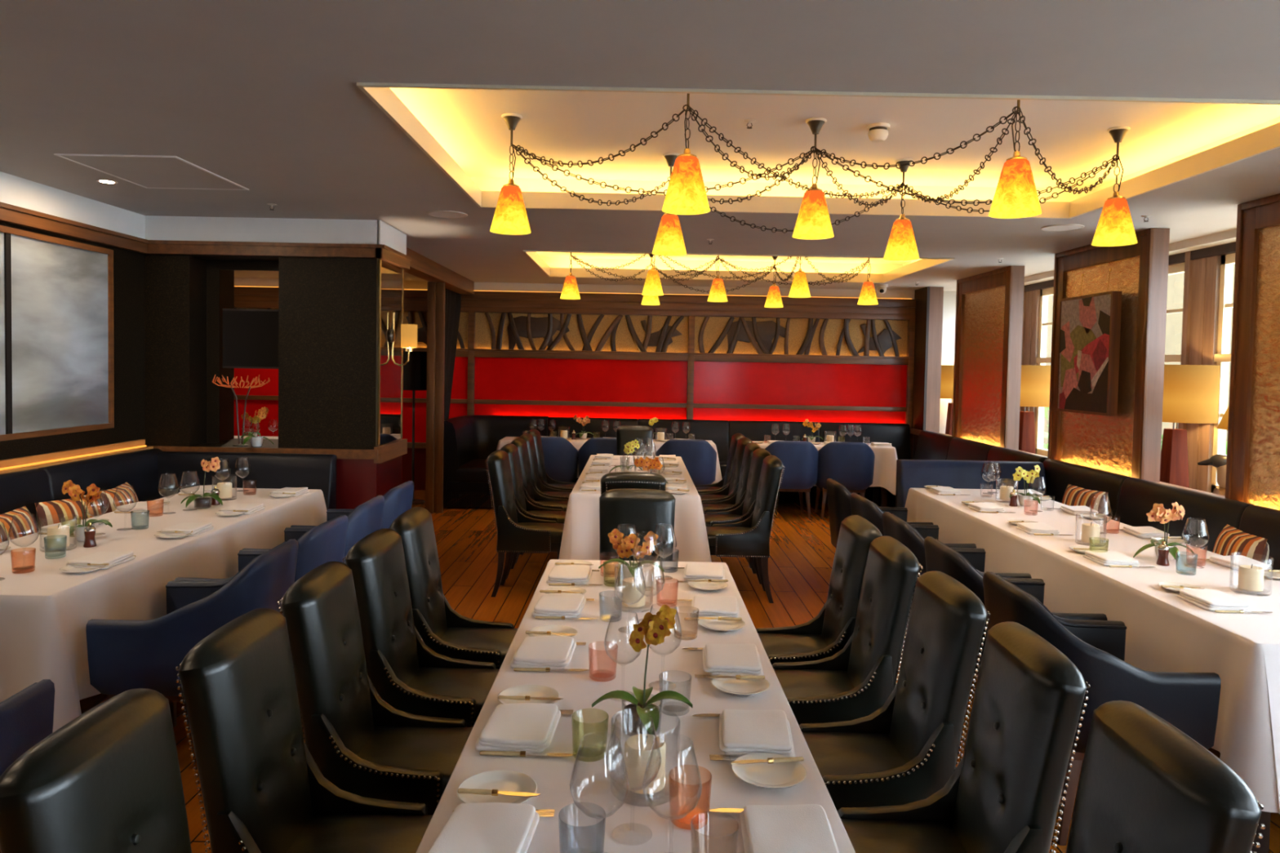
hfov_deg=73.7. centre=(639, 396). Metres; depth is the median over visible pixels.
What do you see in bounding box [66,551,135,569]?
napkin
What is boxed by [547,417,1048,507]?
banquette
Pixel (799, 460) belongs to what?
armchair
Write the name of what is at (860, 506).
armchair
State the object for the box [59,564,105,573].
plate
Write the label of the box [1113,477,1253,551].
seat
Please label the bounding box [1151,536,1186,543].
plate
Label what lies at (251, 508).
napkin
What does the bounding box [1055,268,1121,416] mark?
framed painting
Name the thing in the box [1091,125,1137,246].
pendant lamp
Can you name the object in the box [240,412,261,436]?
potted orchid
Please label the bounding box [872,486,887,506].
dining table
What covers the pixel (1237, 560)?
napkin
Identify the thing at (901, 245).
pendant lamp
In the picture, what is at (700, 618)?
butter knife
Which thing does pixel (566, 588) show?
plate
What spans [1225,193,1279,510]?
screen
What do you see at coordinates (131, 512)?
knife
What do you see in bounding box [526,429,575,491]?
dining chair
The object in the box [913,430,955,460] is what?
cushion
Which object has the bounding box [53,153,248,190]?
access hatch
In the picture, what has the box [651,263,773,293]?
swag
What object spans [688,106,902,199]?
swag
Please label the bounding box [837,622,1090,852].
dining chair
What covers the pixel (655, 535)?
wine glass
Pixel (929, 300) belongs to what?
partition panel
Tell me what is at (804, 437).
pepper mill
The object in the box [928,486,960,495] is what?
napkin
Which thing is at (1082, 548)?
butter knife
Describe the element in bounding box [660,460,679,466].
napkin
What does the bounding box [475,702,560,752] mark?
napkin
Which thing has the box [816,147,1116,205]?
swag
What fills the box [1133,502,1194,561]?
potted orchid
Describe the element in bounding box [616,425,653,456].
dining chair
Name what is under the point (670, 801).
tumbler
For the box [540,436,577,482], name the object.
armchair
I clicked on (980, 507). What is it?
napkin
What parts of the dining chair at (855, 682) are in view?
panel, seat, panel, nail trim, backrest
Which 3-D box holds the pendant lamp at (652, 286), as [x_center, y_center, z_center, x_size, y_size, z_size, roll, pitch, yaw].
[0.128,-1.283,8.260,0.214,0.600,0.214,3,3,43]
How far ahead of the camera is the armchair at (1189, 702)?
2.91 m
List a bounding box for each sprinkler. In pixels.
[266,203,276,210]
[743,119,755,128]
[1141,214,1151,222]
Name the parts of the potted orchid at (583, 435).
pot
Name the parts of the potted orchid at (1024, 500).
pot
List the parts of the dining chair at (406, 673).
backrest, panel, nail trim, seat, panel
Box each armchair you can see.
[0,679,54,776]
[85,538,298,727]
[174,515,348,582]
[242,495,384,564]
[290,480,413,528]
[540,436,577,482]
[577,437,617,477]
[655,439,716,484]
[764,440,818,519]
[814,441,875,519]
[826,478,933,547]
[849,493,976,548]
[882,511,1031,662]
[924,536,1107,679]
[982,571,1221,845]
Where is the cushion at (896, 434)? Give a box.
[818,422,911,459]
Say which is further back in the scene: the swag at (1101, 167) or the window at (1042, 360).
the window at (1042, 360)
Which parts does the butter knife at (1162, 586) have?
handle, blade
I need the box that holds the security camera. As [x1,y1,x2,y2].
[875,284,888,293]
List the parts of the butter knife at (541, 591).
handle, blade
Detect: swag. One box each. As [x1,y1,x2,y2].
[511,104,689,167]
[513,144,816,195]
[513,146,670,206]
[570,253,644,270]
[572,255,719,280]
[572,256,651,281]
[650,259,716,280]
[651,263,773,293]
[658,255,719,275]
[664,255,773,279]
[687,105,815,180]
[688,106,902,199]
[707,146,814,204]
[709,182,904,232]
[718,257,869,285]
[719,256,791,271]
[719,259,774,282]
[774,256,799,282]
[775,260,870,285]
[804,256,869,283]
[813,106,1021,169]
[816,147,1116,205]
[816,150,904,207]
[902,106,1020,203]
[903,155,1119,213]
[1017,109,1118,194]
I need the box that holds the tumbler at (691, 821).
[690,821,738,852]
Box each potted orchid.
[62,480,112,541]
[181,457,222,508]
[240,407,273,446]
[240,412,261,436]
[573,414,595,439]
[591,604,692,735]
[598,528,664,579]
[608,440,642,472]
[634,457,667,483]
[648,417,657,436]
[801,418,822,442]
[1009,464,1040,506]
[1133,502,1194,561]
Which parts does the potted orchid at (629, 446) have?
pot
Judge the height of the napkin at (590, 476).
0.034 m
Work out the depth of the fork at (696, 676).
2.46 m
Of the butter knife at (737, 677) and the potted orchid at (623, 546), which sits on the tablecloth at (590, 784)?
the potted orchid at (623, 546)
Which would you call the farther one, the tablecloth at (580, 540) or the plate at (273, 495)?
the tablecloth at (580, 540)
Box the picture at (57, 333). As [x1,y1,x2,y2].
[0,225,114,441]
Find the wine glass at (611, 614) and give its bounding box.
[604,613,642,693]
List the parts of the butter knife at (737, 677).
blade, handle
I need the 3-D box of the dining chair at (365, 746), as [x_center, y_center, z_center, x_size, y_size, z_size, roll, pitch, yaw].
[-0.746,1.042,2.616,0.598,1.025,0.402,1,2,-1]
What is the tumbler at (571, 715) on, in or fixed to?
on the tablecloth at (590, 784)
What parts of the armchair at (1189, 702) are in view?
leg, seat rail, backrest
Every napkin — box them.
[39,520,98,533]
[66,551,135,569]
[115,501,164,512]
[159,522,213,536]
[178,485,217,494]
[219,503,265,515]
[270,487,309,496]
[426,802,539,852]
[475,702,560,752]
[510,635,576,669]
[531,593,586,617]
[546,564,591,584]
[579,482,600,490]
[584,473,606,480]
[587,466,610,472]
[591,459,612,466]
[593,453,613,458]
[658,454,676,459]
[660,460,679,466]
[661,466,681,472]
[663,475,684,479]
[665,483,688,491]
[683,564,724,581]
[690,595,739,617]
[702,644,764,675]
[719,709,795,757]
[739,804,839,852]
[767,440,776,444]
[870,442,892,446]
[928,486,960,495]
[967,502,1004,512]
[1014,488,1043,495]
[1015,522,1059,534]
[1059,505,1098,515]
[1082,550,1139,566]
[1121,526,1169,538]
[1177,589,1251,611]
[1208,555,1271,570]
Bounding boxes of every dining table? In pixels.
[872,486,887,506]
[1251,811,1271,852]
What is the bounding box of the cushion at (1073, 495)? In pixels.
[1061,484,1107,513]
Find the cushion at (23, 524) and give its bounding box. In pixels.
[0,506,37,542]
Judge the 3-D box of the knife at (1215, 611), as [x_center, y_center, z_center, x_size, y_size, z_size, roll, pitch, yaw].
[2.291,0.817,3.234,0.220,0.012,0.017,1,2,0]
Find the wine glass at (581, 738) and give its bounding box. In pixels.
[569,737,629,852]
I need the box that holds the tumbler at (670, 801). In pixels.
[668,773,711,823]
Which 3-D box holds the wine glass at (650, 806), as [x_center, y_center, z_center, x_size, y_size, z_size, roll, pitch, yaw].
[0.057,0.729,1.527,0.107,0.225,0.107,1,2,-2]
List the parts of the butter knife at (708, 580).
blade, handle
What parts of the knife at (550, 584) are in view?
handle, blade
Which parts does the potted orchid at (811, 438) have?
pot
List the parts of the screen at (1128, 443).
gilt panel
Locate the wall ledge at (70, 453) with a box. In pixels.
[0,439,153,474]
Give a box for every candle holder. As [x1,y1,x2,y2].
[39,515,77,552]
[211,475,237,500]
[610,717,679,807]
[613,568,653,613]
[995,478,1018,502]
[1075,516,1106,546]
[1229,552,1273,595]
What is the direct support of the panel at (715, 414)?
attached to the panelling
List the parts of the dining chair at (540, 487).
backrest, panel, nail trim, panel, seat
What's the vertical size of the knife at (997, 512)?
0.012 m
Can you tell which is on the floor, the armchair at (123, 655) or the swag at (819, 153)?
the armchair at (123, 655)
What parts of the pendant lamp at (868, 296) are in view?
lamp shade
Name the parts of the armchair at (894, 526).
leg, backrest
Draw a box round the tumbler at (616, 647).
[588,647,617,678]
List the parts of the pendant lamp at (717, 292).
lamp shade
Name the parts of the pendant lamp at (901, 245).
lamp shade, hanging chain, ceiling plate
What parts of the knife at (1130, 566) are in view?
handle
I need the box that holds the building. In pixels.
[1043,263,1235,448]
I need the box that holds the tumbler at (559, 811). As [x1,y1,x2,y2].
[558,811,605,852]
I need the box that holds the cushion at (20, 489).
[0,468,52,532]
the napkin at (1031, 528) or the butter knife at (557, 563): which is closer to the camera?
the butter knife at (557, 563)
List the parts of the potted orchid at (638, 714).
pot, stem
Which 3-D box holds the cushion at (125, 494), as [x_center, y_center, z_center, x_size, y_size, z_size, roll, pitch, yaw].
[-3.231,0.747,5.322,0.190,0.369,0.423,1,2,-14]
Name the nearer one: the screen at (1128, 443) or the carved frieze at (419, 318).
the screen at (1128, 443)
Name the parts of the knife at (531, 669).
handle, blade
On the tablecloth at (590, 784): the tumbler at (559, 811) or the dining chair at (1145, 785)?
the tumbler at (559, 811)
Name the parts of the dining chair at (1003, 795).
panel, seat, backrest, panel, nail trim, nail trim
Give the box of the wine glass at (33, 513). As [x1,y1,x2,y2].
[8,513,39,567]
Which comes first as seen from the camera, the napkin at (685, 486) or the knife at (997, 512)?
the knife at (997, 512)
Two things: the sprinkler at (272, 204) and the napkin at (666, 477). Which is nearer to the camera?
the sprinkler at (272, 204)
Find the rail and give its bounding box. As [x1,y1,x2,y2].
[146,439,407,463]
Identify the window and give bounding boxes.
[1019,241,1235,493]
[1035,262,1184,456]
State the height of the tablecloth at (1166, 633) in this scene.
0.527 m
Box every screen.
[951,265,1024,450]
[1047,227,1169,482]
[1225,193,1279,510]
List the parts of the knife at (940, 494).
handle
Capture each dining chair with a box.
[0,688,191,852]
[175,608,432,852]
[277,560,472,815]
[342,528,499,727]
[388,506,518,669]
[484,449,564,597]
[500,443,566,578]
[510,438,568,563]
[519,433,571,500]
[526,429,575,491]
[599,471,666,559]
[599,488,675,561]
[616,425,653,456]
[694,432,745,493]
[697,437,752,502]
[702,442,760,568]
[703,448,771,583]
[706,455,784,603]
[755,515,882,665]
[772,535,922,724]
[798,570,990,811]
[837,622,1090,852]
[1066,700,1265,852]
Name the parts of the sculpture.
stem, stem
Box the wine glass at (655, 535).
[632,535,658,588]
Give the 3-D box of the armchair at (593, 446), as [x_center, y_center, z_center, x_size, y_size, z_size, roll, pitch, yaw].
[-0.355,0.877,9.598,0.682,0.871,0.631,1,2,-1]
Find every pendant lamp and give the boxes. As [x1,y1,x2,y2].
[489,112,531,235]
[560,252,580,299]
[640,253,660,305]
[641,253,663,295]
[652,152,686,255]
[662,93,710,214]
[707,254,727,302]
[764,256,782,307]
[788,256,810,297]
[792,117,834,239]
[857,257,878,305]
[883,158,919,260]
[988,99,1041,218]
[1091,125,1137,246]
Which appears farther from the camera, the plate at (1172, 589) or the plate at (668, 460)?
the plate at (668, 460)
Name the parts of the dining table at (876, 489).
leg, leg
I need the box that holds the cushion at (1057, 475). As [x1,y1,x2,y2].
[1042,458,1131,519]
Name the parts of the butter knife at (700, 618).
blade, handle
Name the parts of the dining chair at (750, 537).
seat frame, seat, panel, panel, nail trim, leg, backrest, leg, nail trim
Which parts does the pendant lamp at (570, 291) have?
lamp shade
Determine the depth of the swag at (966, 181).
4.14 m
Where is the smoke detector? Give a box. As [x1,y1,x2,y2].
[866,122,889,142]
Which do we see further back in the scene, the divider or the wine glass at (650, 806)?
the divider
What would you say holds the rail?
attached to the wall at (328, 306)
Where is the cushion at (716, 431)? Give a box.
[638,418,728,462]
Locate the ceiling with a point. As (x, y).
(264, 97)
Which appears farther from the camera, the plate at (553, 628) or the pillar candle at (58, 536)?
the pillar candle at (58, 536)
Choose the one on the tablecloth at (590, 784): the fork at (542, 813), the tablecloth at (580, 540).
the fork at (542, 813)
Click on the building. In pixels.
(1175, 282)
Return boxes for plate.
[0,545,10,552]
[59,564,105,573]
[84,518,109,524]
[151,500,169,504]
[154,533,191,539]
[215,511,246,516]
[268,493,295,497]
[457,770,537,804]
[497,684,559,704]
[527,625,577,637]
[544,586,586,595]
[555,560,591,566]
[659,458,676,461]
[662,465,678,467]
[662,471,681,475]
[666,480,686,484]
[666,489,688,494]
[687,578,728,591]
[697,615,745,631]
[711,672,770,695]
[731,752,806,788]
[960,500,982,505]
[1007,519,1032,525]
[1032,497,1052,501]
[1069,546,1102,554]
[1080,513,1109,519]
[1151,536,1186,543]
[1158,582,1204,593]
[1263,569,1279,579]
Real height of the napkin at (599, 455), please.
0.034 m
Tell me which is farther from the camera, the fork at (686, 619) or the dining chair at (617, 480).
the dining chair at (617, 480)
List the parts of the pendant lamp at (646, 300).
lamp shade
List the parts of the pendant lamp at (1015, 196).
lamp shade, hanging chain, rod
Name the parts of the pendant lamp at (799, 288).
lamp shade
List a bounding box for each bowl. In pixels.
[8,513,39,546]
[604,613,642,664]
[604,716,661,791]
[614,564,645,604]
[634,557,665,596]
[644,606,682,654]
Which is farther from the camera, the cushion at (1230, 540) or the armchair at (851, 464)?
the armchair at (851, 464)
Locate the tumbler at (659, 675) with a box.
[658,675,691,713]
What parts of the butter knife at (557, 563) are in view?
handle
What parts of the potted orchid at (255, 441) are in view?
pot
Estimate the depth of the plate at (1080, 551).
4.32 m
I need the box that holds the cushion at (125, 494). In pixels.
[99,482,138,514]
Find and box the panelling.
[234,286,915,459]
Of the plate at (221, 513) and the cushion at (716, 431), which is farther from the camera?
the cushion at (716, 431)
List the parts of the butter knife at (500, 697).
handle, blade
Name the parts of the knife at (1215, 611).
handle, blade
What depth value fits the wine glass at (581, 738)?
1.52 m
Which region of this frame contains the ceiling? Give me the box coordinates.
[0,0,1279,291]
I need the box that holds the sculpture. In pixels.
[212,374,270,446]
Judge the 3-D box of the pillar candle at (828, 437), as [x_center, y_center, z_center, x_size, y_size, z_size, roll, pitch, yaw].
[2.279,0.508,10.230,0.086,0.105,0.086,1,2,0]
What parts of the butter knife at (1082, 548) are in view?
handle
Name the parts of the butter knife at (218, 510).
handle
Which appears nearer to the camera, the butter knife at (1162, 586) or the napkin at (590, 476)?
the butter knife at (1162, 586)
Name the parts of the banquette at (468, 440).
rail, seat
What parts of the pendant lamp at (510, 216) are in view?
lamp shade, rod, hanging chain, ceiling plate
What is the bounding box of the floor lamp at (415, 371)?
[403,351,426,504]
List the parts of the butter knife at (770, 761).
blade, handle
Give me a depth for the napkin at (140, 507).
4.95 m
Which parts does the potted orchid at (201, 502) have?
stem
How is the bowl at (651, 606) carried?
on the wine glass at (651, 606)
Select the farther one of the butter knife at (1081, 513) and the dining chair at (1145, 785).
the butter knife at (1081, 513)
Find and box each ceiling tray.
[356,82,1279,218]
[522,249,955,283]
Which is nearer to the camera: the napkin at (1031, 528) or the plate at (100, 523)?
the plate at (100, 523)
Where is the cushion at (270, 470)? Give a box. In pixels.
[157,451,336,510]
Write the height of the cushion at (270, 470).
0.568 m
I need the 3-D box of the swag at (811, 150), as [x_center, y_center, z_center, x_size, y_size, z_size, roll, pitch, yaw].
[0.120,-1.180,4.446,1.595,0.270,0.026,1,2,1]
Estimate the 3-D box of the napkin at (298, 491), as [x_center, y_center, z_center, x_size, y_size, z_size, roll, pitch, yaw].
[-2.330,0.634,5.680,0.184,0.034,0.216,1,2,1]
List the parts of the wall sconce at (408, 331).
arm, lamp shade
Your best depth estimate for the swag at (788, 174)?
4.71 m
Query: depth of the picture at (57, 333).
5.30 m
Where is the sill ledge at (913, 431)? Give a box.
[910,427,1225,497]
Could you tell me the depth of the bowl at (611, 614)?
2.30 m
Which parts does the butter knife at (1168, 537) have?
handle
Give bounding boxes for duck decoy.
[1197,453,1226,496]
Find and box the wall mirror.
[377,258,404,444]
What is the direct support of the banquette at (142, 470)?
on the floor
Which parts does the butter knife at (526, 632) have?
handle, blade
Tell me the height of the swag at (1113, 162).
0.288 m
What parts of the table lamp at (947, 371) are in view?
lamp shade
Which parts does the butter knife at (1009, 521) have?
handle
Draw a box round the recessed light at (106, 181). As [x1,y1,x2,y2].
[96,179,117,183]
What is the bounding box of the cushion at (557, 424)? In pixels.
[547,417,638,438]
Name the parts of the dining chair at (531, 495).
backrest, panel, nail trim, panel, seat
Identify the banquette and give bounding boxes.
[0,448,336,532]
[443,415,548,507]
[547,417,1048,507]
[896,458,1279,569]
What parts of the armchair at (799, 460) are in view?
backrest, seat rail, leg, leg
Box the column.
[425,281,445,513]
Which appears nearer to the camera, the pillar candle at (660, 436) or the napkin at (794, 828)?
the napkin at (794, 828)
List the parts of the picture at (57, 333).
pane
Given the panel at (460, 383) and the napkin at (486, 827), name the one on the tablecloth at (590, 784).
the napkin at (486, 827)
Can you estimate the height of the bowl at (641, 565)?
0.141 m
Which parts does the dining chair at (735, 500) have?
seat, panel, panel, backrest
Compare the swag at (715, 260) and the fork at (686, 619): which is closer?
the fork at (686, 619)
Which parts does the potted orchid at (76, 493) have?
stem, pot, stem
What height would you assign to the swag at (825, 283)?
0.242 m
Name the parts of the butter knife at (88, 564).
handle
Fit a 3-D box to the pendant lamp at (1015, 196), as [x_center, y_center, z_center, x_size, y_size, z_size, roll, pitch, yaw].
[1.639,-1.093,3.707,0.214,0.600,0.214,1,2,-13]
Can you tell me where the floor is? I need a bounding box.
[0,489,1279,852]
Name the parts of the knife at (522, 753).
handle, blade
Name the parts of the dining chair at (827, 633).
panel, seat, nail trim, panel, backrest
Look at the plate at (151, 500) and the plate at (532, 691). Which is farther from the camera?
the plate at (151, 500)
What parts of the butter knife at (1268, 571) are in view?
handle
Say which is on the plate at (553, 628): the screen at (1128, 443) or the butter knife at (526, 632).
the butter knife at (526, 632)
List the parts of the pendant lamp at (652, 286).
lamp shade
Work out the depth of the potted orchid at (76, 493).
4.12 m
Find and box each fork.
[453,809,554,817]
[560,710,573,715]
[576,642,586,645]
[684,617,698,620]
[694,674,716,678]
[709,755,739,760]
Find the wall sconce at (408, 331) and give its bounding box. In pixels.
[389,312,417,366]
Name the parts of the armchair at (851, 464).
leg, leg, seat rail, backrest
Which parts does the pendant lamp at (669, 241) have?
lamp shade, ceiling plate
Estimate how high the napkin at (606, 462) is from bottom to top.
0.034 m
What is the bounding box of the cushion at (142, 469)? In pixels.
[38,448,162,502]
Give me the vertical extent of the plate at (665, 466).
0.016 m
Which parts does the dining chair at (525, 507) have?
leg, backrest, leg, panel, nail trim, panel, seat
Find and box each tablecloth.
[0,488,327,733]
[234,435,278,439]
[416,559,855,852]
[496,436,721,484]
[558,454,711,562]
[751,440,897,495]
[904,488,1279,813]
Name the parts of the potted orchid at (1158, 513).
stem, pot, stem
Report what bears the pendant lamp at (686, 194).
hanging from the ceiling
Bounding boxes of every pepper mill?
[83,522,96,547]
[210,486,220,505]
[571,430,575,439]
[802,434,806,441]
[1008,488,1017,506]
[1155,541,1169,565]
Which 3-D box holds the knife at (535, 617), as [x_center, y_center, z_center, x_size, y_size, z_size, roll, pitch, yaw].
[-0.259,0.779,2.996,0.220,0.012,0.017,1,2,1]
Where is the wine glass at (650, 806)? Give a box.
[642,741,702,852]
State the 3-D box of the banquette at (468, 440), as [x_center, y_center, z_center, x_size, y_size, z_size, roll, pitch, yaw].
[-1.734,0.752,10.297,1.115,0.980,1.295,1,2,0]
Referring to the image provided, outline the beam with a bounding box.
[404,247,475,294]
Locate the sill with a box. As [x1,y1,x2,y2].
[912,434,918,459]
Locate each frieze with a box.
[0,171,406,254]
[234,307,468,348]
[475,312,688,355]
[694,315,907,356]
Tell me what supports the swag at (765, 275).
hanging from the pendant lamp at (717, 292)
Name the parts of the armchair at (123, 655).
seat rail, leg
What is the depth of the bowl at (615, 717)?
1.62 m
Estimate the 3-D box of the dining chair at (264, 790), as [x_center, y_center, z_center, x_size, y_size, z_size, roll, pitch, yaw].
[-0.745,1.061,2.079,0.598,1.025,0.402,1,2,1]
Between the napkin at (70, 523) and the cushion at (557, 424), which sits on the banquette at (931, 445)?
the cushion at (557, 424)
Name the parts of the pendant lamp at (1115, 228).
lamp shade, hanging chain, rod, ceiling plate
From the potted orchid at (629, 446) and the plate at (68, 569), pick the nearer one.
the plate at (68, 569)
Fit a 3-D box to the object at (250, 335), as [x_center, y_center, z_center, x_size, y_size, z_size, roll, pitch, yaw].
[-2.958,-0.445,6.611,0.540,0.460,0.028,1,2,0]
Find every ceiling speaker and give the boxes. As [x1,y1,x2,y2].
[426,210,467,217]
[1040,223,1084,231]
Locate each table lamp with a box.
[940,364,954,435]
[1018,364,1050,453]
[1160,364,1220,488]
[1217,405,1228,430]
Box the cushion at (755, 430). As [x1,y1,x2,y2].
[728,420,819,448]
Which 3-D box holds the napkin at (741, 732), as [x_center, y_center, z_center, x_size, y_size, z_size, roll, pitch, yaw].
[0.279,0.811,2.061,0.184,0.034,0.216,1,2,2]
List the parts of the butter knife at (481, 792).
handle, blade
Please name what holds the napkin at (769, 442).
on the tablecloth at (886, 457)
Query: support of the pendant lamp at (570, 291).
hanging from the ceiling
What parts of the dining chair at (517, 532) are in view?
nail trim, leg, backrest, leg, nail trim, panel, panel, seat, seat frame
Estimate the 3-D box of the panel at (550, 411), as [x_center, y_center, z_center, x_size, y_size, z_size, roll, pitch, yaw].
[-0.771,0.376,11.039,2.740,0.515,0.040,1,2,0]
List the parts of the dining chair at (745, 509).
seat, panel, nail trim, panel, leg, backrest, leg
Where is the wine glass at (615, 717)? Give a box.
[604,716,661,832]
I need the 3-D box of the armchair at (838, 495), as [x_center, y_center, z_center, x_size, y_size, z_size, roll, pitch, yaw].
[1.654,1.040,6.047,0.631,0.871,0.682,1,2,1]
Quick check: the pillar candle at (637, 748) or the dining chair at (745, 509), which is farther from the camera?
the dining chair at (745, 509)
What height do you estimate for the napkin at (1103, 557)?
0.034 m
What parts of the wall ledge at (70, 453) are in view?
ledge light strip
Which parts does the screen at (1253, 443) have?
gilt panel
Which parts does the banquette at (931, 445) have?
seat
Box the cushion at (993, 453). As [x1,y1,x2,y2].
[986,446,1048,462]
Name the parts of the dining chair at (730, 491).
seat, panel, panel, backrest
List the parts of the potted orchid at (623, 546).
pot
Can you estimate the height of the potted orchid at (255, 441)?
0.300 m
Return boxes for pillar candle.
[47,524,69,548]
[217,480,231,498]
[560,430,567,438]
[622,576,645,607]
[623,733,666,794]
[657,431,664,439]
[826,435,834,441]
[1000,485,1013,500]
[1080,523,1100,543]
[1237,564,1264,591]
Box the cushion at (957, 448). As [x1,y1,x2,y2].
[946,437,995,461]
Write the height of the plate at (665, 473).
0.016 m
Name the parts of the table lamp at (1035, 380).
lamp shade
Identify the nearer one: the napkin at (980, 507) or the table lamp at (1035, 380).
the napkin at (980, 507)
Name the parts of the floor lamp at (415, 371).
lamp shade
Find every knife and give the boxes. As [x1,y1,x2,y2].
[66,563,108,565]
[114,511,151,513]
[156,530,192,533]
[217,510,248,511]
[457,788,540,797]
[479,751,576,757]
[497,695,563,700]
[513,667,589,671]
[525,631,577,635]
[534,616,597,619]
[539,590,583,593]
[548,582,603,586]
[555,562,591,565]
[670,567,684,568]
[674,599,692,601]
[681,648,702,650]
[687,579,728,582]
[692,713,719,716]
[693,617,742,620]
[705,675,764,679]
[706,808,743,813]
[729,756,804,764]
[940,493,970,495]
[961,501,976,502]
[981,511,1013,513]
[1008,520,1038,522]
[1033,533,1073,535]
[1073,547,1106,550]
[1080,513,1106,515]
[1108,564,1155,568]
[1152,536,1181,538]
[1160,585,1204,588]
[1214,609,1272,613]
[1264,569,1279,572]
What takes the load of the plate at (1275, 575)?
on the tablecloth at (1166, 633)
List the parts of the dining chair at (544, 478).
backrest, panel, panel, seat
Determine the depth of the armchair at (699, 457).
9.31 m
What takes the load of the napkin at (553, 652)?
on the tablecloth at (590, 784)
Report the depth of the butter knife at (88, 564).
3.58 m
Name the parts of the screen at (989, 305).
gilt panel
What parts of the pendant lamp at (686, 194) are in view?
lamp shade, hanging chain, rod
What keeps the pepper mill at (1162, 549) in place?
on the tablecloth at (1166, 633)
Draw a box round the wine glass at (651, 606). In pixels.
[644,606,682,684]
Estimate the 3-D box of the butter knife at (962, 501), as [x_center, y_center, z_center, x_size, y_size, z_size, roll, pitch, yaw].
[2.244,0.711,5.726,0.170,0.012,0.017,1,2,3]
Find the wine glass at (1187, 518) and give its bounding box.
[1182,518,1208,566]
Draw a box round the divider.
[895,459,898,507]
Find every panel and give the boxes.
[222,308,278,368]
[234,356,467,399]
[234,399,466,442]
[474,356,687,403]
[474,404,686,419]
[693,360,906,407]
[693,408,906,423]
[911,286,943,432]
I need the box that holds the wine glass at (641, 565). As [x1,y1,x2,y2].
[614,564,645,629]
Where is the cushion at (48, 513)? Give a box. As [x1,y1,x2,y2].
[34,494,103,531]
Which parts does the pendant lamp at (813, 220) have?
lamp shade, hanging chain, rod, ceiling plate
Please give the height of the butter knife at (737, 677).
0.012 m
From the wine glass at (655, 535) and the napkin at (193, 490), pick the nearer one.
the wine glass at (655, 535)
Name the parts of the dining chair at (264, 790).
nail trim, nail trim, panel, backrest, seat, panel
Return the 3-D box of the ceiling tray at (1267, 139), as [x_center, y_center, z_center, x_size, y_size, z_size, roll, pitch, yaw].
[0.899,-1.224,4.421,3.920,0.107,2.460,1,2,0]
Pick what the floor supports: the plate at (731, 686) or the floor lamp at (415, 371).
the floor lamp at (415, 371)
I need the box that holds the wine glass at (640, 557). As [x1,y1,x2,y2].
[634,557,665,621]
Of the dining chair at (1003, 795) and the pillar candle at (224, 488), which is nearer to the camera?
the dining chair at (1003, 795)
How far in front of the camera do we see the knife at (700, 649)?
2.69 m
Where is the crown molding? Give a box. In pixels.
[0,201,412,269]
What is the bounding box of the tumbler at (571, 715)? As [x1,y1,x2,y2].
[571,715,608,754]
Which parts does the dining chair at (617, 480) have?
backrest, nail trim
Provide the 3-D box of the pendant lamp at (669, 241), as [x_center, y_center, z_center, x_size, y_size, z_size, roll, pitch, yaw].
[0.185,-1.173,5.212,0.214,0.600,0.214,0,2,-31]
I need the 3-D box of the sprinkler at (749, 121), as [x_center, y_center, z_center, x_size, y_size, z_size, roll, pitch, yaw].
[0.572,-1.420,4.454,0.060,0.039,0.060,1,2,0]
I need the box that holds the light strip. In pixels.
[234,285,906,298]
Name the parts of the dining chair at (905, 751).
panel, seat, panel, nail trim, backrest, nail trim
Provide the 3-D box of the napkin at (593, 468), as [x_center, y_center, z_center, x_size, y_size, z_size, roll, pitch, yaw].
[-0.344,0.616,7.206,0.184,0.034,0.216,1,2,-1]
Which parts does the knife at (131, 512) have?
handle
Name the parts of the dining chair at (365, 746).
backrest, nail trim, panel, seat, panel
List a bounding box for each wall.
[0,221,145,460]
[144,253,401,509]
[234,277,955,452]
[1023,228,1236,285]
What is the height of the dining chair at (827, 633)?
1.025 m
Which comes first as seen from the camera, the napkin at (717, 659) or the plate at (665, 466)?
the napkin at (717, 659)
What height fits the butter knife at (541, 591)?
0.012 m
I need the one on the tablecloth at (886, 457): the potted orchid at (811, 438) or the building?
the potted orchid at (811, 438)
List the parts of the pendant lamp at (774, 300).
lamp shade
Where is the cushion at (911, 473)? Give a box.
[896,459,1046,507]
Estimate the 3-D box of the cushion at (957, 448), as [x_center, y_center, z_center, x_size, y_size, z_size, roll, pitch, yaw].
[3.397,0.735,8.870,0.206,0.543,1.033,1,2,0]
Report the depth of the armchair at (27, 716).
2.54 m
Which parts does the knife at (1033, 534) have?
handle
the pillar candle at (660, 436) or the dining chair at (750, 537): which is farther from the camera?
the pillar candle at (660, 436)
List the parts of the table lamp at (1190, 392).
stand rod, lamp shade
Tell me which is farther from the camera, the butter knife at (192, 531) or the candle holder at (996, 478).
the candle holder at (996, 478)
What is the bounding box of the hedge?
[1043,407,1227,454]
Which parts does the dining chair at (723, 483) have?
seat, panel, panel, backrest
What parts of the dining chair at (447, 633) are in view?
backrest, panel, nail trim, panel, seat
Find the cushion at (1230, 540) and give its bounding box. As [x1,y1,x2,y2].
[1212,524,1269,564]
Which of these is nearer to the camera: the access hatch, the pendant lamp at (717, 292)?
the access hatch
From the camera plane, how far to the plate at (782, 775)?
1.87 m
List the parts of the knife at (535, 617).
handle, blade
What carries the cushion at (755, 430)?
on the banquette at (931, 445)

